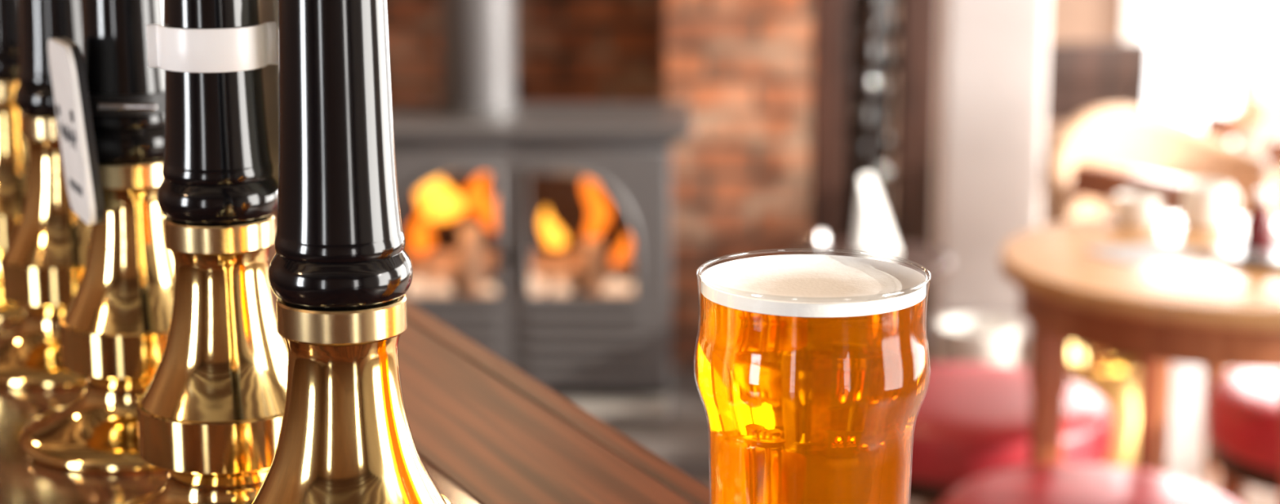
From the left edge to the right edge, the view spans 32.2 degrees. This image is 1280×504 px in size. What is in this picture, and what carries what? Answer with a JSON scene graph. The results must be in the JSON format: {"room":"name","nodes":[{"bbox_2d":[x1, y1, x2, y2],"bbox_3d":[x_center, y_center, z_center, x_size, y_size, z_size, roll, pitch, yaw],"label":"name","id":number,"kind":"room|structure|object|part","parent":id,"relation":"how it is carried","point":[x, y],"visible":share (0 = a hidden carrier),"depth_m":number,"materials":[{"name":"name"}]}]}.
{"room":"bar","nodes":[
{"label":"bar","id":0,"kind":"room"},
{"bbox_2d":[273,207,277,220],"bbox_3d":[-0.670,-1.060,5.260,1.460,2.750,0.470,0,12,0],"label":"wall","id":1,"kind":"structure","parent":0,"point":[275,212],"depth_m":5.23,"materials":[{"name":"red brick"}]},
{"bbox_2d":[387,0,663,102],"bbox_3d":[-1.315,-1.120,5.538,3.270,2.750,0.100,0,12,0],"label":"wall","id":2,"kind":"structure","parent":0,"point":[567,51],"depth_m":5.62,"materials":[{"name":"red brick"}]},
{"bbox_2d":[929,0,1048,340],"bbox_3d":[0.902,-1.141,5.636,0.285,2.750,0.270,0,12,0],"label":"wall","id":3,"kind":"structure","parent":0,"point":[992,55],"depth_m":5.69,"materials":[{"name":"white paint"}]},
{"bbox_2d":[702,339,1279,503],"bbox_3d":[0.250,1.036,2.267,6.500,0.100,10.000,0,12,0],"label":"floor","id":4,"kind":"structure","parent":0,"point":[1186,431],"depth_m":5.02,"materials":[{"name":"stone"}]},
{"bbox_2d":[0,219,711,503],"bbox_3d":[-0.417,0.592,1.476,0.572,1.100,4.000,-6,13,-25],"label":"countertop","id":5,"kind":"structure","parent":4,"relation":"on","point":[485,431],"depth_m":1.14,"materials":[{"name":"brown wood"}]},
{"bbox_2d":[0,0,28,324],"bbox_3d":[-0.406,-0.157,1.421,0.126,0.388,0.126,7,14,30],"label":"pump","id":6,"kind":"object","parent":5,"relation":"on","point":[14,149],"visible":0.29,"depth_m":1.41,"materials":[{"name":"gold metal"}]},
{"bbox_3d":[-0.406,-0.230,1.406,0.053,0.239,0.053,0,12,0],"label":"pull handle","id":7,"kind":"part","parent":6,"relation":"part of","materials":[{"name":"black paint"}]},
{"bbox_2d":[0,0,91,390],"bbox_3d":[-0.332,-0.125,1.269,0.126,0.388,0.126,-11,17,-43],"label":"pump","id":8,"kind":"object","parent":5,"relation":"on","point":[42,266],"visible":0.52,"depth_m":1.26,"materials":[{"name":"gold metal"}]},
{"bbox_3d":[-0.332,-0.198,1.254,0.053,0.239,0.053,0,12,0],"label":"pull handle","id":9,"kind":"part","parent":8,"relation":"part of","materials":[{"name":"black paint"}]},
{"bbox_2d":[18,0,174,475],"bbox_3d":[-0.259,-0.092,1.118,0.126,0.388,0.126,-2,12,-8],"label":"pump","id":10,"kind":"object","parent":5,"relation":"on","point":[109,104],"visible":0.67,"depth_m":1.11,"materials":[{"name":"gold metal"}]},
{"bbox_3d":[-0.259,-0.165,1.102,0.053,0.239,0.053,0,12,0],"label":"pull handle","id":11,"kind":"part","parent":10,"relation":"part of","materials":[{"name":"black paint"}]},
{"bbox_2d":[124,0,288,503],"bbox_3d":[-0.185,-0.060,0.966,0.126,0.388,0.126,-8,15,-34],"label":"pump","id":12,"kind":"object","parent":5,"relation":"on","point":[210,415],"visible":0.88,"depth_m":0.96,"materials":[{"name":"gold metal"}]},
{"bbox_3d":[-0.185,-0.133,0.950,0.053,0.239,0.053,0,12,0],"label":"pull handle","id":13,"kind":"part","parent":12,"relation":"part of","materials":[{"name":"black paint"}]},
{"bbox_2d":[0,323,479,503],"bbox_3d":[-0.468,0.078,1.342,0.460,0.040,4.000,-6,13,-25],"label":"countertop","id":14,"kind":"structure","parent":5,"relation":"on","point":[23,481],"depth_m":1.09,"materials":[{"name":"brown wood"}]},
{"bbox_2d":[249,0,451,503],"bbox_3d":[-0.111,-0.028,0.814,0.126,0.388,0.126,11,17,43],"label":"pump","id":15,"kind":"object","parent":5,"relation":"on","point":[340,272],"visible":1,"depth_m":0.80,"materials":[{"name":"gold metal"}]},
{"bbox_3d":[-0.111,-0.101,0.798,0.053,0.239,0.053,0,12,0],"label":"pull handle","id":16,"kind":"part","parent":15,"relation":"part of","materials":[{"name":"black paint"}]},
{"bbox_3d":[-0.168,0.056,1.483,0.020,0.054,4.000,-6,13,-25],"label":"edge moulding","id":17,"kind":"part","parent":5,"relation":"part of","materials":[{"name":"brown wood"}]},
{"bbox_2d":[693,248,931,503],"bbox_3d":[0.066,0.083,0.858,0.091,0.154,0.091,7,14,30],"label":"pint glass","id":18,"kind":"object","parent":5,"relation":"on","point":[812,371],"visible":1,"depth_m":0.82,"materials":[{"name":"glass"}]},
{"bbox_2d":[597,368,711,482],"bbox_3d":[-0.225,0.378,4.964,1.450,0.060,0.710,0,12,0],"label":"hearth slab","id":19,"kind":"object","parent":4,"relation":"on","point":[682,439],"depth_m":4.80,"materials":[{"name":"stone"}]},
{"bbox_2d":[392,102,693,417],"bbox_3d":[-0.277,0.010,5.008,0.784,0.642,0.430,0,12,0],"label":"stove","id":20,"kind":"object","parent":19,"relation":"on","point":[609,356],"visible":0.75,"depth_m":4.87,"materials":[{"name":"grey metal"}]},
{"bbox_2d":[404,278,429,294],"bbox_3d":[-0.497,0.085,4.939,0.054,0.052,0.053,0,12,0],"label":"ember","id":21,"kind":"object","parent":20,"relation":"on","point":[417,286],"visible":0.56,"depth_m":4.92,"materials":[{"name":"black"}]},
{"bbox_2d":[408,204,433,255],"bbox_3d":[-0.491,-0.051,4.984,0.057,0.120,0.016,1,12,6],"label":"flame","id":22,"kind":"object","parent":20,"relation":"in","point":[420,237],"visible":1,"depth_m":4.98,"materials":[{"name":"orange"}]},
{"bbox_2d":[412,265,452,293],"bbox_3d":[-0.492,0.062,5.008,0.130,0.067,0.068,0,12,0],"label":"log","id":23,"kind":"object","parent":20,"relation":"on","point":[432,276],"visible":0.42,"depth_m":4.98,"materials":[{"name":"brown wood"}]},
{"bbox_2d":[415,177,465,222],"bbox_3d":[-0.451,-0.137,5.017,0.115,0.145,0.029,0,12,0],"label":"flame","id":24,"kind":"object","parent":20,"relation":"in","point":[447,204],"visible":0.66,"depth_m":5.01,"materials":[{"name":"yellow"}]},
{"bbox_2d":[431,282,452,294],"bbox_3d":[-0.442,0.090,4.935,0.046,0.044,0.045,0,12,0],"label":"ember","id":25,"kind":"object","parent":20,"relation":"on","point":[441,288],"visible":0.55,"depth_m":4.92,"materials":[{"name":"black"}]},
{"bbox_2d":[403,248,497,282],"bbox_3d":[-0.437,0.032,5.110,0.240,0.084,0.084,0,12,0],"label":"log","id":26,"kind":"object","parent":20,"relation":"on","point":[437,259],"visible":0.36,"depth_m":5.08,"materials":[{"name":"brown wood"}]},
{"bbox_3d":[-0.447,0.041,4.868,0.335,0.534,0.024,0,12,0],"label":"door","id":27,"kind":"part","parent":20,"relation":"part of","materials":[{"name":"grey metal"}]},
{"bbox_3d":[-0.437,0.199,4.884,0.260,0.154,0.010,0,12,0],"label":"louvre panel","id":28,"kind":"part","parent":20,"relation":"part of","materials":[{"name":"grey metal"}]},
{"bbox_2d":[458,224,484,294],"bbox_3d":[-0.377,0.022,4.980,0.056,0.160,0.056,0,12,0],"label":"log","id":29,"kind":"object","parent":20,"relation":"on","point":[471,249],"visible":0.87,"depth_m":4.96,"materials":[{"name":"brown wood"}]},
{"bbox_2d":[462,173,493,217],"bbox_3d":[-0.364,-0.136,4.976,0.071,0.120,0.025,0,12,0],"label":"flame","id":30,"kind":"object","parent":20,"relation":"in","point":[476,200],"visible":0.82,"depth_m":4.97,"materials":[{"name":"orange"}]},
{"bbox_2d":[438,0,519,117],"bbox_3d":[-0.362,-1.318,4.785,0.184,2.047,0.184,0,12,0],"label":"flue pipe","id":31,"kind":"object","parent":20,"relation":"on","point":[478,37],"visible":1,"depth_m":4.91,"materials":[{"name":"grey metal"}]},
{"bbox_2d":[479,284,497,294],"bbox_3d":[-0.337,0.091,4.941,0.042,0.040,0.040,0,12,0],"label":"ember","id":32,"kind":"object","parent":20,"relation":"on","point":[487,289],"visible":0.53,"depth_m":4.93,"materials":[{"name":"black"}]},
{"bbox_2d":[482,194,496,233],"bbox_3d":[-0.333,-0.099,5.046,0.051,0.120,0.017,0,12,0],"label":"flame","id":33,"kind":"object","parent":20,"relation":"in","point":[490,222],"visible":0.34,"depth_m":5.04,"materials":[{"name":"orange"}]},
{"bbox_3d":[-0.295,0.008,4.829,0.024,0.024,0.034,0,12,0],"label":"door knob","id":34,"kind":"part","parent":20,"relation":"part of","materials":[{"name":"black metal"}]},
{"bbox_3d":[-0.259,0.008,4.829,0.024,0.024,0.034,0,12,0],"label":"door knob","id":35,"kind":"part","parent":20,"relation":"part of","materials":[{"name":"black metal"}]},
{"bbox_2d":[529,276,546,294],"bbox_3d":[-0.237,0.084,4.939,0.059,0.056,0.057,0,12,0],"label":"ember","id":36,"kind":"object","parent":20,"relation":"on","point":[537,286],"visible":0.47,"depth_m":4.92,"materials":[{"name":"black"}]},
{"bbox_3d":[-0.277,-0.291,4.969,0.784,0.037,0.380,0,12,0],"label":"plate","id":37,"kind":"part","parent":20,"relation":"part of","materials":[{"name":"grey metal"}]},
{"bbox_2d":[529,263,570,293],"bbox_3d":[-0.217,0.061,5.008,0.120,0.071,0.072,0,12,0],"label":"log","id":38,"kind":"object","parent":20,"relation":"on","point":[552,275],"visible":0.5,"depth_m":4.98,"materials":[{"name":"brown wood"}]},
{"bbox_2d":[539,207,567,249],"bbox_3d":[-0.196,-0.054,5.025,0.062,0.100,0.015,0,12,0],"label":"flame","id":39,"kind":"object","parent":20,"relation":"in","point":[554,237],"visible":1,"depth_m":5.02,"materials":[{"name":"yellow"}]},
{"bbox_2d":[550,282,570,294],"bbox_3d":[-0.177,0.090,4.935,0.046,0.044,0.045,0,12,0],"label":"ember","id":40,"kind":"object","parent":20,"relation":"on","point":[559,288],"visible":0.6,"depth_m":4.92,"materials":[{"name":"black"}]},
{"bbox_2d":[532,248,633,284],"bbox_3d":[-0.117,0.032,5.110,0.260,0.084,0.084,0,12,0],"label":"log","id":41,"kind":"object","parent":20,"relation":"on","point":[624,271],"visible":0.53,"depth_m":5.08,"materials":[{"name":"brown wood"}]},
{"bbox_3d":[-0.117,0.199,4.884,0.260,0.154,0.010,0,12,0],"label":"louvre panel","id":42,"kind":"part","parent":20,"relation":"part of","materials":[{"name":"grey metal"}]},
{"bbox_3d":[-0.107,0.041,4.868,0.335,0.534,0.024,0,12,0],"label":"door","id":43,"kind":"part","parent":20,"relation":"part of","materials":[{"name":"grey metal"}]},
{"bbox_2d":[583,237,605,294],"bbox_3d":[-0.102,0.037,4.983,0.051,0.130,0.051,0,12,0],"label":"log","id":44,"kind":"object","parent":20,"relation":"on","point":[594,257],"visible":0.88,"depth_m":4.96,"materials":[{"name":"brown wood"}]},
{"bbox_2d":[581,177,611,239],"bbox_3d":[-0.098,-0.120,5.000,0.067,0.240,0.017,0,12,0],"label":"flame","id":45,"kind":"object","parent":20,"relation":"in","point":[599,211],"visible":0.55,"depth_m":5.00,"materials":[{"name":"orange"}]},
{"bbox_2d":[602,278,626,294],"bbox_3d":[-0.057,0.085,4.939,0.054,0.052,0.053,0,12,0],"label":"ember","id":46,"kind":"object","parent":20,"relation":"on","point":[613,286],"visible":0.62,"depth_m":4.92},
{"bbox_2d":[612,231,631,265],"bbox_3d":[-0.041,-0.009,5.004,0.044,0.080,0.012,0,12,0],"label":"flame","id":47,"kind":"object","parent":20,"relation":"in","point":[623,250],"visible":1,"depth_m":5.00,"materials":[{"name":"orange"}]},
{"bbox_2d":[626,280,634,294],"bbox_3d":[-0.012,0.084,4.975,0.042,0.040,0.040,0,12,0],"label":"ember","id":48,"kind":"object","parent":20,"relation":"on","point":[629,290],"visible":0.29,"depth_m":4.96,"materials":[{"name":"black"}]},
{"bbox_2d":[663,0,813,368],"bbox_3d":[0.230,-1.060,5.260,0.340,2.750,0.470,0,12,0],"label":"wall pier","id":49,"kind":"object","parent":4,"relation":"on","point":[743,68],"depth_m":5.19,"materials":[{"name":"red brick"}]},
{"bbox_2d":[809,0,848,241],"bbox_3d":[0.450,-1.036,5.147,0.090,2.750,0.110,0,12,0],"label":"timber post","id":50,"kind":"object","parent":4,"relation":"on","point":[830,17],"visible":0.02,"depth_m":5.25,"materials":[{"name":"brown wood"}]},
{"bbox_2d":[844,0,893,239],"bbox_3d":[0.549,-1.051,5.215,0.114,2.750,0.022,0,12,0],"label":"wooden screen","id":51,"kind":"object","parent":4,"relation":"on","point":[851,11],"visible":0.02,"depth_m":5.36,"materials":[{"name":"brown wood"}]},
{"bbox_2d":[787,240,951,282],"bbox_3d":[0.435,0.276,4.272,0.312,0.550,0.312,0,12,0],"label":"side table","id":52,"kind":"object","parent":4,"relation":"on","point":[938,263],"visible":0.09,"depth_m":4.21,"materials":[{"name":"brown wood"}]},
{"bbox_2d":[805,231,826,254],"bbox_3d":[0.335,-0.017,4.209,0.040,0.048,0.040,0,12,0],"label":"salt shaker","id":53,"kind":"object","parent":52,"relation":"on","point":[816,241],"visible":0.82,"depth_m":4.20,"materials":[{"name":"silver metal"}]},
{"bbox_2d":[852,174,898,259],"bbox_3d":[0.444,-0.071,4.201,0.080,0.155,0.060,-11,16,-42],"label":"menu card","id":54,"kind":"object","parent":52,"relation":"on","point":[873,231],"visible":0.96,"depth_m":4.19,"materials":[{"name":"white paper"}]},
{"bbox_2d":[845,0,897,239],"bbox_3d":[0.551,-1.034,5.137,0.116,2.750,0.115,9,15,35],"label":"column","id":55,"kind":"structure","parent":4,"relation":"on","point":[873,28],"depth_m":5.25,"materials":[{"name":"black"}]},
{"bbox_2d":[891,0,938,364],"bbox_3d":[0.656,-1.036,5.147,0.098,2.750,0.110,0,12,0],"label":"timber post","id":56,"kind":"object","parent":4,"relation":"on","point":[917,20],"visible":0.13,"depth_m":5.26,"materials":[{"name":"brown wood"}]},
{"bbox_2d":[937,315,1021,366],"bbox_3d":[0.700,0.313,4.617,0.174,0.333,0.168,0,12,0],"label":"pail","id":57,"kind":"object","parent":4,"relation":"on","point":[965,339],"visible":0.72,"depth_m":4.54,"materials":[{"name":"white metal"}]},
{"bbox_3d":[0.700,0.191,4.601,0.174,0.074,0.026,0,12,0],"label":"pail handle","id":58,"kind":"part","parent":57,"relation":"part of","materials":[{"name":"silver metal"}]},
{"bbox_2d":[908,363,1113,503],"bbox_3d":[0.535,0.454,3.584,0.434,0.488,0.434,-4,13,-17],"label":"stool","id":59,"kind":"object","parent":4,"relation":"on","point":[973,420],"visible":0.53,"depth_m":3.39,"materials":[{"name":"red leather"}]},
{"bbox_3d":[0.535,0.334,3.558,0.408,0.034,0.408,-4,13,-17],"label":"seat frame","id":60,"kind":"part","parent":59,"relation":"part of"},
{"bbox_2d":[939,463,1238,503],"bbox_3d":[0.615,0.571,3.038,0.434,0.488,0.434,8,14,32],"label":"stool","id":61,"kind":"object","parent":4,"relation":"on","point":[1065,483],"visible":1,"depth_m":3.04,"materials":[{"name":"red leather"}]},
{"bbox_2d":[1042,40,1150,226],"bbox_3d":[1.240,-0.191,6.046,0.400,0.720,0.405,-2,12,-8],"label":"dining chair","id":62,"kind":"object","parent":4,"relation":"on","point":[1083,77],"visible":0.14,"depth_m":6.15,"materials":[{"name":"brown wood"}]},
{"bbox_3d":[1.093,-0.002,5.880,0.040,0.420,0.040,-2,12,-8],"label":"leg","id":63,"kind":"part","parent":62,"relation":"part of","materials":[{"name":"beige wood"}]},
{"bbox_3d":[1.240,-0.268,6.027,0.400,0.040,0.400,-2,12,-8],"label":"seat","id":64,"kind":"part","parent":62,"relation":"part of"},
{"bbox_3d":[1.213,-0.452,6.170,0.400,0.260,0.050,-2,12,-8],"label":"backrest","id":65,"kind":"part","parent":62,"relation":"part of","materials":[{"name":"brown wood"}]},
{"bbox_2d":[1068,343,1141,468],"bbox_3d":[0.905,0.365,4.393,0.244,0.324,0.233,0,12,0],"label":"bucket","id":66,"kind":"object","parent":4,"relation":"on","point":[1115,377],"visible":0.3,"depth_m":4.30,"materials":[{"name":"gold metal"}]},
{"bbox_2d":[999,214,1279,503],"bbox_3d":[0.857,0.378,3.296,0.664,0.758,0.664,0,12,0],"label":"round table","id":67,"kind":"object","parent":4,"relation":"on","point":[1220,309],"visible":0.89,"depth_m":3.11,"materials":[{"name":"brown wood"}]},
{"bbox_3d":[0.592,0.401,3.262,0.048,0.728,0.048,-2,12,-8],"label":"leg","id":68,"kind":"part","parent":67,"relation":"part of","materials":[{"name":"orange wood"}]},
{"bbox_2d":[1102,191,1163,227],"bbox_3d":[0.772,-0.067,3.455,0.072,0.046,0.088,-4,13,-19],"label":"mug","id":69,"kind":"object","parent":67,"relation":"on","point":[1133,209],"visible":1,"depth_m":3.42,"materials":[{"name":"white ceramic"}]},
{"bbox_3d":[0.737,-0.071,3.475,0.028,0.038,0.008,9,15,36],"label":"handle","id":70,"kind":"part","parent":69,"relation":"part of","materials":[{"name":"white ceramic"}]},
{"bbox_2d":[1085,240,1214,265],"bbox_3d":[0.745,0.000,3.242,0.150,0.002,0.110,-7,14,-28],"label":"menu sheet","id":71,"kind":"object","parent":67,"relation":"on","point":[1157,251],"visible":1,"depth_m":3.23,"materials":[{"name":"white paper"}]},
{"bbox_3d":[0.820,0.337,3.558,0.048,0.728,0.048,-2,12,-8],"label":"leg","id":72,"kind":"part","parent":67,"relation":"part of","materials":[{"name":"orange wood"}]},
{"bbox_2d":[1179,179,1239,229],"bbox_3d":[0.879,-0.075,3.441,0.077,0.066,0.091,7,14,31],"label":"mug","id":73,"kind":"object","parent":67,"relation":"on","point":[1205,204],"visible":1,"depth_m":3.41,"materials":[{"name":"white ceramic"}]},
{"bbox_3d":[0.921,-0.077,3.454,0.028,0.051,0.008,-5,13,-22],"label":"handle","id":74,"kind":"part","parent":73,"relation":"part of","materials":[{"name":"white ceramic"}]},
{"bbox_2d":[1217,237,1279,266],"bbox_3d":[0.925,0.003,3.201,0.180,0.014,0.180,0,12,0],"label":"dinner plate","id":75,"kind":"object","parent":67,"relation":"on","point":[1233,247],"visible":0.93,"depth_m":3.21,"materials":[{"name":"grey ceramic"}]},
{"bbox_2d":[1243,190,1275,251],"bbox_3d":[0.905,-0.047,3.237,0.044,0.085,0.044,0,12,0],"label":"sauce bottle","id":76,"kind":"object","parent":75,"relation":"on","point":[1260,230],"visible":1,"depth_m":3.22,"materials":[{"name":"red"}]},
{"bbox_2d":[1045,105,1279,474],"bbox_3d":[1.239,0.055,4.946,0.697,0.700,0.611,-8,15,-34],"label":"armchair","id":77,"kind":"object","parent":4,"relation":"on","point":[1105,152],"visible":0.3,"depth_m":5.09,"materials":[{"name":"beige leather"}]},
{"bbox_3d":[1.048,-0.001,4.658,0.070,0.330,0.360,-8,15,-34],"label":"armrest","id":78,"kind":"part","parent":77,"relation":"part of","materials":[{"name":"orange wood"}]},
{"bbox_3d":[1.141,-0.122,5.055,0.697,0.400,0.264,-8,15,-34],"label":"backrest","id":79,"kind":"part","parent":77,"relation":"part of","materials":[{"name":"beige leather"}]},
{"bbox_3d":[1.342,0.214,5.207,0.048,0.280,0.048,-8,15,-34],"label":"leg","id":80,"kind":"part","parent":77,"relation":"part of","materials":[{"name":"orange wood"}]},
{"bbox_3d":[1.210,0.329,4.668,0.048,0.280,0.048,-8,15,-34],"label":"leg","id":81,"kind":"part","parent":77,"relation":"part of","materials":[{"name":"orange wood"}]},
{"bbox_3d":[1.560,-0.074,5.000,0.070,0.330,0.360,-8,15,-34],"label":"armrest","id":82,"kind":"part","parent":77,"relation":"part of","materials":[{"name":"orange wood"}]},
{"bbox_2d":[1203,39,1279,184],"bbox_3d":[1.829,-0.165,5.592,0.697,0.860,0.620,7,14,28],"label":"armchair","id":83,"kind":"object","parent":4,"relation":"on","point":[1253,118],"visible":0.31,"depth_m":5.75,"materials":[{"name":"white fabric"}]},
{"bbox_3d":[1.499,-0.208,5.627,0.070,0.330,0.360,7,14,28],"label":"armrest","id":84,"kind":"part","parent":83,"relation":"part of","materials":[{"name":"orange wood"}]},
{"bbox_3d":[1.912,-0.343,5.709,0.697,0.560,0.274,7,14,28],"label":"backrest","id":85,"kind":"part","parent":83,"relation":"part of","materials":[{"name":"white fabric"}]},
{"bbox_2d":[1204,368,1279,503],"bbox_3d":[1.130,0.450,3.604,0.434,0.488,0.434,-8,15,-34],"label":"stool","id":86,"kind":"object","parent":4,"relation":"on","point":[1242,412],"visible":0.94,"depth_m":3.50,"materials":[{"name":"red leather"}]},
{"bbox_3d":[0.968,0.511,3.648,0.044,0.350,0.044,-8,15,-34],"label":"leg","id":87,"kind":"part","parent":86,"relation":"part of","materials":[{"name":"orange wood"}]},
{"bbox_3d":[1.130,0.330,3.578,0.408,0.034,0.408,-8,15,-34],"label":"seat frame","id":88,"kind":"part","parent":86,"relation":"part of","materials":[{"name":"brown wood"}]},
{"bbox_2d":[889,0,1123,226],"bbox_3d":[1.950,-1.391,6.810,3.100,2.750,0.100,0,12,0],"label":"wall","id":89,"kind":"structure","parent":0,"point":[1068,20],"depth_m":6.91,"materials":[{"name":"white paint"}]},
{"bbox_2d":[1121,0,1144,41],"bbox_3d":[2.400,-1.091,6.838,1.800,2.150,0.070,0,12,0],"label":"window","id":90,"kind":"structure","parent":89,"relation":"in","point":[1133,10],"depth_m":6.88,"materials":[{"name":"white plastic"}]}
]}

